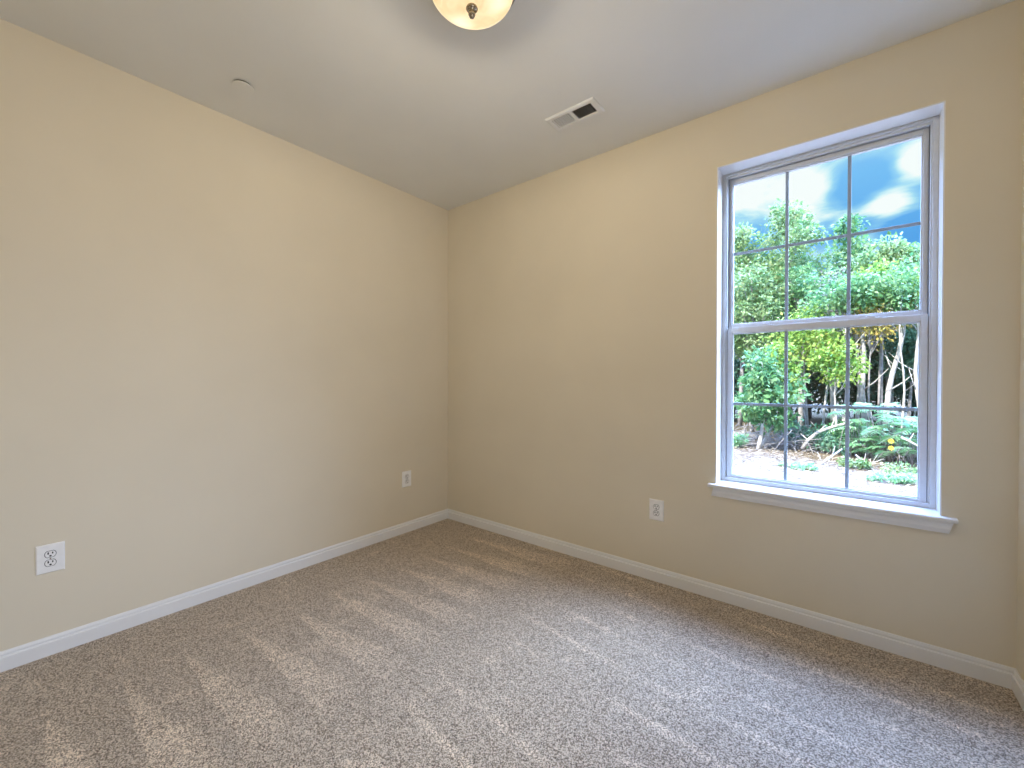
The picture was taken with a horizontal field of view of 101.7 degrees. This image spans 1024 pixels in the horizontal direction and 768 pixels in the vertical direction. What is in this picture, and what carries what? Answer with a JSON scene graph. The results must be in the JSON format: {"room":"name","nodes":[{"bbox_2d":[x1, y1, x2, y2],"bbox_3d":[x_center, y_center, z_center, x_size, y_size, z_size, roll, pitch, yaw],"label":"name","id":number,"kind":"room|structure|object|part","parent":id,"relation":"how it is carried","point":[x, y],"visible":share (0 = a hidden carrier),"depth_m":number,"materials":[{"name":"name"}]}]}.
{"room":"empty bedroom","nodes":[
{"label":"empty bedroom","id":0,"kind":"room"},
{"bbox_2d":[0,18,447,651],"bbox_3d":[-1.490,-0.107,2.696,0.150,2.860,3.150,0,1,39],"label":"wall","id":1,"kind":"structure","parent":0,"point":[224,338],"depth_m":2.23,"materials":[{"name":"paint"}]},
{"bbox_2d":[35,541,64,575],"bbox_3d":[-2.061,0.778,1.863,0.009,0.127,0.089,0,1,39],"label":"wall outlet","id":2,"kind":"object","parent":1,"relation":"attached to","point":[49,557],"visible":1,"depth_m":1.86,"materials":[{"name":"plastic"}]},
{"bbox_2d":[45,559,55,565],"bbox_3d":[-2.059,0.797,1.862,0.002,0.027,0.033,0,1,39],"label":"socket","id":3,"kind":"object","parent":2,"relation":"attached to","point":[48,562],"depth_m":1.86,"materials":[{"name":"plastic"}]},
{"bbox_2d":[45,550,55,557],"bbox_3d":[-2.059,0.758,1.861,0.002,0.027,0.033,0,1,39],"label":"socket","id":4,"kind":"object","parent":2,"relation":"attached to","point":[48,553],"depth_m":1.86,"materials":[{"name":"plastic"}]},
{"bbox_2d":[0,509,447,672],"bbox_3d":[-1.490,1.163,2.577,0.014,0.082,2.950,0,1,39],"label":"baseboard","id":5,"kind":"structure","parent":1,"relation":"attached to","point":[35,650],"depth_m":2.24,"materials":[{"name":"paint"}]},
{"bbox_2d":[402,470,410,487],"bbox_3d":[-0.851,0.768,3.376,0.009,0.127,0.089,0,1,39],"label":"wall outlet","id":6,"kind":"object","parent":1,"relation":"attached to","point":[406,475],"visible":1,"depth_m":3.37,"materials":[{"name":"plastic"}]},
{"bbox_2d":[0,0,1015,209],"bbox_3d":[-0.182,-1.600,1.544,3.911,0.150,3.300,0,1,39],"label":"ceiling","id":7,"kind":"structure","parent":0,"point":[402,96],"depth_m":1.97,"materials":[{"name":"paint"}]},
{"bbox_2d":[232,79,253,93],"bbox_3d":[-1.379,-1.525,2.138,0.096,0.014,0.096,0,1,39],"label":"sprinkler cover","id":8,"kind":"object","parent":7,"relation":"attached to","point":[242,86],"visible":1,"depth_m":2.13,"materials":[{"name":"paint"}]},
{"bbox_2d":[432,0,514,29],"bbox_3d":[-0.151,-1.450,1.571,0.352,0.150,0.352,0,1,39],"label":"ceiling light","id":9,"kind":"object","parent":7,"relation":"attached to","point":[466,14],"visible":1,"depth_m":1.60,"materials":[{"name":"beige glass"}]},
{"bbox_2d":[545,97,604,130],"bbox_3d":[0.356,-1.588,2.374,0.310,0.129,0.145,0,1,39],"label":"ceiling vent","id":10,"kind":"object","parent":7,"relation":"in","point":[570,116],"visible":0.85,"depth_m":2.38,"materials":[{"name":"metal"}]},
{"bbox_2d":[0,519,1023,767],"bbox_3d":[-0.250,1.275,1.489,3.911,0.120,3.100,0,1,39],"label":"floor","id":11,"kind":"structure","parent":0,"point":[447,643],"depth_m":1.67,"materials":[{"name":"carpet"}]},
{"bbox_2d":[448,0,1023,667],"bbox_3d":[0.783,-0.103,2.767,3.311,2.860,0.200,0,1,39],"label":"wall","id":12,"kind":"structure","parent":0,"point":[582,294],"depth_m":2.40,"materials":[{"name":"paint"}]},
{"bbox_2d":[649,498,663,521],"bbox_3d":[0.885,0.772,2.558,0.089,0.127,0.009,0,1,39],"label":"wall outlet","id":13,"kind":"object","parent":12,"relation":"attached to","point":[656,507],"visible":1,"depth_m":2.55,"materials":[{"name":"plastic"}]},
{"bbox_2d":[448,509,1015,688],"bbox_3d":[0.714,1.166,2.693,3.311,0.082,0.014,0,1,39],"label":"baseboard","id":14,"kind":"structure","parent":12,"relation":"attached to","point":[974,667],"depth_m":2.15,"materials":[{"name":"paint"}]},
{"bbox_2d":[707,101,958,533],"bbox_3d":[1.554,-0.289,2.126,0.974,1.845,0.236,0,1,39],"label":"window","id":15,"kind":"structure","parent":12,"relation":"in","point":[923,511],"depth_m":2.05,"materials":[{"name":"paint"}]},
{"bbox_2d":[733,327,917,487],"bbox_3d":[1.584,0.119,2.178,0.780,0.816,0.006,0,1,39],"label":"grille","id":16,"kind":"object","parent":15,"relation":"attached to","point":[770,329],"depth_m":2.22,"materials":[{"name":"grey plastic"}]},
{"bbox_2d":[734,155,920,319],"bbox_3d":[1.605,-0.752,2.196,0.794,0.815,0.006,0,1,39],"label":"grille","id":17,"kind":"object","parent":15,"relation":"attached to","point":[828,158],"depth_m":2.15,"materials":[{"name":"grey plastic"}]},
{"bbox_3d":[1.582,0.109,2.175,0.829,0.863,0.027,0,1,39],"label":"sash","id":18,"kind":"part","parent":15,"relation":"part of","materials":[{"name":"plastic"}]},
{"bbox_3d":[1.603,-0.746,2.192,0.829,0.874,0.034,0,1,39],"label":"sash","id":19,"kind":"part","parent":15,"relation":"part of","materials":[{"name":"plastic"}]},
{"bbox_3d":[1.525,0.572,2.099,0.974,0.018,0.148,0,1,39],"label":"sill","id":20,"kind":"part","parent":15,"relation":"part of","materials":[{"name":"paint"}]},
{"bbox_2d":[1016,39,1023,680],"bbox_3d":[1.213,-0.085,0.534,0.150,2.860,3.150,0,1,39],"label":"wall","id":21,"kind":"structure","parent":0,"point":[1020,563],"depth_m":1.63,"materials":[{"name":"paint"}]},
{"bbox_2d":[1012,669,1023,710],"bbox_3d":[1.431,1.181,0.951,0.014,0.082,1.840,0,1,39],"label":"baseboard","id":22,"kind":"structure","parent":21,"relation":"attached to","point":[1017,681],"depth_m":1.61,"materials":[{"name":"paint"}]},
{"label":"outside","id":23,"kind":"structure","parent":0,"visible":0},
{"bbox_2d":[733,392,916,495],"bbox_3d":[14.184,1.298,18.981,48.000,1.077,41.750,0,1,39],"label":"ground","id":24,"kind":"structure","parent":23,"point":[815,418],"depth_m":9.53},
{"bbox_2d":[733,432,749,447],"bbox_3d":[6.483,1.629,12.015,0.699,0.528,0.590,0,1,39],"label":"bush","id":25,"kind":"object","parent":24,"relation":"on","point":[736,442],"visible":0.7,"depth_m":11.89,"materials":[{"name":"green plant"}]},
{"bbox_2d":[733,351,750,421],"bbox_3d":[9.508,-0.516,18.223,2.919,4.440,2.991,0,0,-12],"label":"bush","id":26,"kind":"object","parent":24,"relation":"on","point":[736,361],"visible":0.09,"depth_m":17.49,"materials":[{"name":"green plant"}]},
{"bbox_2d":[734,221,776,425],"bbox_3d":[9.148,-2.378,16.728,2.657,8.224,2.676,0,1,39],"label":"tree","id":27,"kind":"object","parent":24,"relation":"on","point":[739,244],"visible":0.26,"depth_m":16.36,"materials":[{"name":"green plant"}]},
{"bbox_2d":[734,257,796,432],"bbox_3d":[8.661,-1.342,15.074,2.834,6.296,2.549,0,1,39],"label":"tree","id":28,"kind":"object","parent":24,"relation":"on","point":[740,315],"visible":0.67,"depth_m":14.71,"materials":[{"name":"green plant"}]},
{"bbox_2d":[734,344,812,449],"bbox_3d":[7.037,0.384,11.461,2.042,2.989,2.067,0,1,39],"label":"tree","id":29,"kind":"object","parent":24,"relation":"on","point":[760,380],"visible":0.87,"depth_m":11.29,"materials":[{"name":"green plant"}]},
{"bbox_2d":[756,337,806,448],"bbox_3d":[7.765,0.272,11.990,1.322,3.227,1.456,0,0,-19],"label":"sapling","id":30,"kind":"object","parent":24,"relation":"on","point":[793,368],"visible":0.23,"depth_m":11.74,"materials":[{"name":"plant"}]},
{"bbox_2d":[747,347,821,413],"bbox_3d":[10.964,-0.444,16.959,2.779,4.332,2.917,0,0,11],"label":"bush","id":31,"kind":"object","parent":24,"relation":"on","point":[815,384],"visible":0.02,"depth_m":16.45,"materials":[{"name":"green plant"}]},
{"bbox_2d":[733,420,839,453],"bbox_3d":[7.547,1.633,11.953,4.544,1.316,2.726,0,1,39],"label":"brush pile","id":32,"kind":"object","parent":24,"relation":"on","point":[778,440],"visible":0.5,"depth_m":11.69,"materials":[{"name":"grey plant"}]},
{"bbox_2d":[761,425,773,448],"bbox_3d":[7.118,1.615,11.746,0.527,1.011,0.155,0,0,15],"label":"fallen branch","id":33,"kind":"object","parent":32,"relation":"on","point":[771,427],"visible":0.48,"depth_m":11.70,"materials":[{"name":"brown wood"}]},
{"bbox_2d":[801,418,860,449],"bbox_3d":[8.343,1.303,10.916,1.347,0.917,0.144,0,0,22],"label":"fallen branch","id":34,"kind":"object","parent":32,"relation":"on","point":[812,436],"visible":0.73,"depth_m":10.99,"materials":[{"name":"brown wood"}]},
{"bbox_2d":[773,420,806,440],"bbox_3d":[8.346,1.489,12.460,1.206,0.842,0.809,0,1,39],"label":"bush","id":35,"kind":"object","parent":24,"relation":"on","point":[791,428],"visible":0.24,"depth_m":12.31,"materials":[{"name":"grey plant"}]},
{"bbox_2d":[767,271,820,417],"bbox_3d":[13.442,-1.935,18.778,4.382,7.054,5.089,0,1,39],"label":"tree","id":36,"kind":"object","parent":24,"relation":"on","point":[809,401],"visible":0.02,"depth_m":18.70,"materials":[{"name":"green plant"}]},
{"bbox_2d":[777,461,817,470],"bbox_3d":[6.314,1.818,9.243,0.777,0.227,0.476,0,1,39],"label":"weed patch","id":37,"kind":"object","parent":24,"relation":"on","point":[794,465],"visible":0.87,"depth_m":9.15,"materials":[{"name":"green plant"}]},
{"bbox_2d":[749,198,853,421],"bbox_3d":[10.839,-2.820,16.445,3.890,9.138,3.678,0,0,-8],"label":"tree","id":38,"kind":"object","parent":24,"relation":"on","point":[797,219],"visible":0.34,"depth_m":15.86,"materials":[{"name":"green plant"}]},
{"bbox_2d":[764,262,840,428],"bbox_3d":[10.275,-1.288,14.847,2.282,6.118,2.250,0,1,39],"label":"tree","id":39,"kind":"object","parent":24,"relation":"on","point":[804,292],"visible":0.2,"depth_m":14.70,"materials":[{"name":"green plant"}]},
{"bbox_2d":[758,300,851,429],"bbox_3d":[8.899,-0.315,12.720,2.164,4.480,2.153,0,1,-34],"label":"tree","id":40,"kind":"object","parent":24,"relation":"on","point":[813,339],"visible":0.55,"depth_m":12.49,"materials":[{"name":"green plant"}]},
{"bbox_2d":[787,423,839,449],"bbox_3d":[8.305,1.470,11.627,1.375,0.816,1.113,0,1,39],"label":"bush","id":41,"kind":"object","parent":24,"relation":"on","point":[809,432],"visible":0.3,"depth_m":11.56,"materials":[{"name":"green plant"}]},
{"bbox_2d":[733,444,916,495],"bbox_3d":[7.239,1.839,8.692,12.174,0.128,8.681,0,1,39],"label":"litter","id":42,"kind":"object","parent":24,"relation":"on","point":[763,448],"visible":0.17,"depth_m":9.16,"materials":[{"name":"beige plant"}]},
{"bbox_2d":[818,447,842,464],"bbox_3d":[7.296,1.718,9.643,0.761,0.582,0.122,0,0,-1],"label":"fallen branch","id":43,"kind":"object","parent":24,"relation":"on","point":[838,451],"visible":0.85,"depth_m":9.61,"materials":[{"name":"brown wood"}]},
{"bbox_2d":[795,333,875,422],"bbox_3d":[12.252,-0.271,16.214,2.926,3.952,3.321,0,1,39],"label":"bush","id":44,"kind":"object","parent":24,"relation":"on","point":[821,391],"visible":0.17,"depth_m":15.74,"materials":[{"name":"green plant"}]},
{"bbox_2d":[803,263,868,420],"bbox_3d":[10.276,-1.041,13.440,2.340,5.734,1.946,0,1,-33],"label":"tree","id":45,"kind":"object","parent":24,"relation":"on","point":[832,417],"visible":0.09,"depth_m":13.37,"materials":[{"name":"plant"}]},
{"bbox_2d":[805,334,871,430],"bbox_3d":[8.955,0.252,11.495,1.465,3.295,1.581,0,1,39],"label":"sapling","id":46,"kind":"object","parent":24,"relation":"on","point":[833,359],"visible":0.95,"depth_m":11.43,"materials":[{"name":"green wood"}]},
{"bbox_2d":[809,433,867,455],"bbox_3d":[8.614,1.583,10.954,1.397,0.608,1.006,0,0,22],"label":"bush","id":47,"kind":"object","parent":24,"relation":"on","point":[826,441],"visible":0.48,"depth_m":10.94,"materials":[{"name":"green plant"}]},
{"bbox_2d":[796,266,882,426],"bbox_3d":[9.494,-0.811,12.205,2.129,5.491,1.744,0,1,39],"label":"slender tree","id":48,"kind":"object","parent":24,"relation":"on","point":[865,281],"visible":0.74,"depth_m":12.14,"materials":[{"name":"green plant"}]},
{"bbox_2d":[808,277,885,421],"bbox_3d":[9.774,-0.620,12.248,1.791,5.074,1.505,0,1,39],"label":"slender tree","id":49,"kind":"object","parent":24,"relation":"on","point":[859,279],"visible":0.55,"depth_m":12.00,"materials":[{"name":"green plant"}]},
{"bbox_2d":[813,416,880,444],"bbox_3d":[9.232,1.388,11.470,1.164,0.978,1.595,0,1,-26],"label":"bush","id":50,"kind":"object","parent":24,"relation":"on","point":[835,433],"visible":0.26,"depth_m":11.39,"materials":[{"name":"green plant"}]},
{"bbox_2d":[820,213,875,418],"bbox_3d":[13.349,-2.603,16.896,2.666,8.518,3.042,0,1,39],"label":"tree","id":51,"kind":"object","parent":24,"relation":"on","point":[842,228],"visible":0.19,"depth_m":16.55,"materials":[{"name":"green plant"}]},
{"bbox_2d":[802,272,900,418],"bbox_3d":[10.133,-0.754,12.543,2.041,5.240,2.039,0,0,-3],"label":"slender tree","id":52,"kind":"object","parent":24,"relation":"on","point":[866,273],"visible":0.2,"depth_m":12.55,"materials":[{"name":"green plant"}]},
{"bbox_2d":[811,268,897,417],"bbox_3d":[15.339,-1.998,18.484,4.702,7.112,4.612,0,1,39],"label":"tree","id":53,"kind":"object","parent":24,"relation":"on","point":[852,268],"visible":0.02,"depth_m":17.96,"materials":[{"name":"green plant"}]},
{"bbox_2d":[836,456,873,469],"bbox_3d":[7.572,1.769,9.230,0.657,0.337,0.498,0,1,39],"label":"weed patch","id":54,"kind":"object","parent":24,"relation":"on","point":[860,465],"visible":0.91,"depth_m":9.14,"materials":[{"name":"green plant"}]},
{"bbox_2d":[808,271,912,422],"bbox_3d":[10.290,-0.776,12.413,2.455,5.343,1.670,0,0,4],"label":"slender tree","id":55,"kind":"object","parent":24,"relation":"on","point":[862,387],"visible":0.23,"depth_m":12.24,"materials":[{"name":"green plant"}]},
{"bbox_2d":[855,454,875,471],"bbox_3d":[7.864,1.739,9.178,0.111,0.357,0.896,0,0,13],"label":"fallen branch","id":56,"kind":"object","parent":24,"relation":"on","point":[856,455],"visible":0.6,"depth_m":9.38,"materials":[{"name":"brown wood"}]},
{"bbox_2d":[826,402,917,462],"bbox_3d":[8.885,1.152,10.049,2.112,1.404,1.870,0,1,39],"label":"bush","id":57,"kind":"object","parent":24,"relation":"on","point":[907,424],"visible":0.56,"depth_m":10.04,"materials":[{"name":"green plant"}]},
{"bbox_2d":[832,422,916,461],"bbox_3d":[8.979,1.431,10.336,1.501,0.869,1.927,0,1,-23],"label":"bush","id":58,"kind":"object","parent":24,"relation":"on","point":[852,424],"visible":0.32,"depth_m":10.37,"materials":[{"name":"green plant"}]},
{"bbox_2d":[831,231,919,429],"bbox_3d":[13.040,-1.688,14.207,3.774,6.874,3.723,0,1,39],"label":"tree","id":59,"kind":"object","parent":24,"relation":"on","point":[894,249],"visible":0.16,"depth_m":13.96,"materials":[{"name":"green plant"}]},
{"bbox_2d":[841,303,912,433],"bbox_3d":[10.423,-0.246,12.073,1.687,4.288,1.372,0,1,39],"label":"sapling","id":60,"kind":"object","parent":24,"relation":"on","point":[867,329],"visible":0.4,"depth_m":12.03,"materials":[{"name":"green plant"}]},
{"bbox_2d":[840,327,915,422],"bbox_3d":[13.379,-0.373,14.875,2.908,4.201,3.194,0,0,6],"label":"bush","id":61,"kind":"object","parent":24,"relation":"on","point":[874,375],"visible":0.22,"depth_m":14.69,"materials":[{"name":"green plant"}]},
{"bbox_2d":[836,258,919,424],"bbox_3d":[11.146,-0.961,12.465,2.640,5.648,2.664,0,1,39],"label":"tree","id":62,"kind":"object","parent":24,"relation":"on","point":[876,266],"visible":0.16,"depth_m":12.48,"materials":[{"name":"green plant"}]},
{"bbox_2d":[843,416,917,467],"bbox_3d":[9.027,1.279,9.634,2.164,1.153,1.798,0,1,39],"label":"bush","id":63,"kind":"object","parent":24,"relation":"on","point":[902,430],"visible":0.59,"depth_m":9.55,"materials":[{"name":"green plant"}]},
{"bbox_2d":[900,433,916,445],"bbox_3d":[8.564,1.195,8.993,0.291,0.284,0.079,0,1,39],"label":"fallen branch","id":64,"kind":"object","parent":63,"relation":"in","point":[901,437],"visible":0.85,"depth_m":8.97,"materials":[{"name":"brown wood"}]},
{"bbox_2d":[858,407,917,460],"bbox_3d":[9.796,1.203,9.884,1.549,1.308,2.260,0,0,-12],"label":"bush","id":65,"kind":"object","parent":24,"relation":"on","point":[882,411],"visible":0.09,"depth_m":10.50,"materials":[{"name":"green plant"}]},
{"bbox_2d":[865,470,916,483],"bbox_3d":[7.272,1.794,7.934,0.862,0.303,0.469,0,1,39],"label":"weed patch","id":66,"kind":"object","parent":24,"relation":"on","point":[903,477],"visible":0.97,"depth_m":7.93,"materials":[{"name":"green plant"}]},
{"bbox_2d":[863,252,919,430],"bbox_3d":[11.034,-0.785,11.585,2.035,5.391,1.835,0,1,39],"label":"slender tree","id":67,"kind":"object","parent":24,"relation":"on","point":[893,368],"visible":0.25,"depth_m":11.81,"materials":[{"name":"green plant"}]},
{"bbox_2d":[868,247,916,422],"bbox_3d":[15.835,-1.860,16.265,4.725,6.983,4.383,0,0,-16],"label":"tree","id":68,"kind":"object","parent":24,"relation":"on","point":[913,414],"visible":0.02,"depth_m":16.26,"materials":[{"name":"green plant"}]},
{"bbox_2d":[867,255,919,445],"bbox_3d":[10.633,-0.687,11.553,1.454,5.197,2.410,0,0,11],"label":"slender tree","id":69,"kind":"object","parent":24,"relation":"on","point":[894,297],"visible":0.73,"depth_m":11.30,"materials":[{"name":"green plant"}]},
{"bbox_2d":[871,328,917,436],"bbox_3d":[12.398,0.013,12.859,2.117,3.620,2.154,0,1,39],"label":"tree","id":70,"kind":"object","parent":24,"relation":"on","point":[908,350],"visible":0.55,"depth_m":12.83,"materials":[{"name":"grey plant"}]},
{"bbox_2d":[871,259,919,407],"bbox_3d":[11.206,-0.787,11.739,2.043,5.386,1.579,0,1,39],"label":"slender tree","id":71,"kind":"object","parent":24,"relation":"on","point":[915,369],"visible":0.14,"depth_m":11.50,"materials":[{"name":"green plant"}]},
{"bbox_2d":[871,248,919,420],"bbox_3d":[14.591,-1.601,14.673,3.147,6.609,3.142,0,1,39],"label":"tree","id":72,"kind":"object","parent":24,"relation":"on","point":[917,248],"visible":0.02,"depth_m":14.79,"materials":[{"name":"green plant"}]},
{"bbox_2d":[880,461,916,475],"bbox_3d":[7.919,1.709,8.236,0.996,0.384,0.632,0,1,39],"label":"weed patch","id":73,"kind":"object","parent":24,"relation":"on","point":[889,470],"visible":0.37,"depth_m":8.35,"materials":[{"name":"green plant"}]},
{"bbox_2d":[894,377,917,416],"bbox_3d":[14.715,-0.316,14.070,3.108,4.043,3.221,0,1,39],"label":"bush","id":74,"kind":"object","parent":24,"relation":"on","point":[913,399],"visible":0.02,"depth_m":14.87,"materials":[{"name":"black plant"}]}
]}

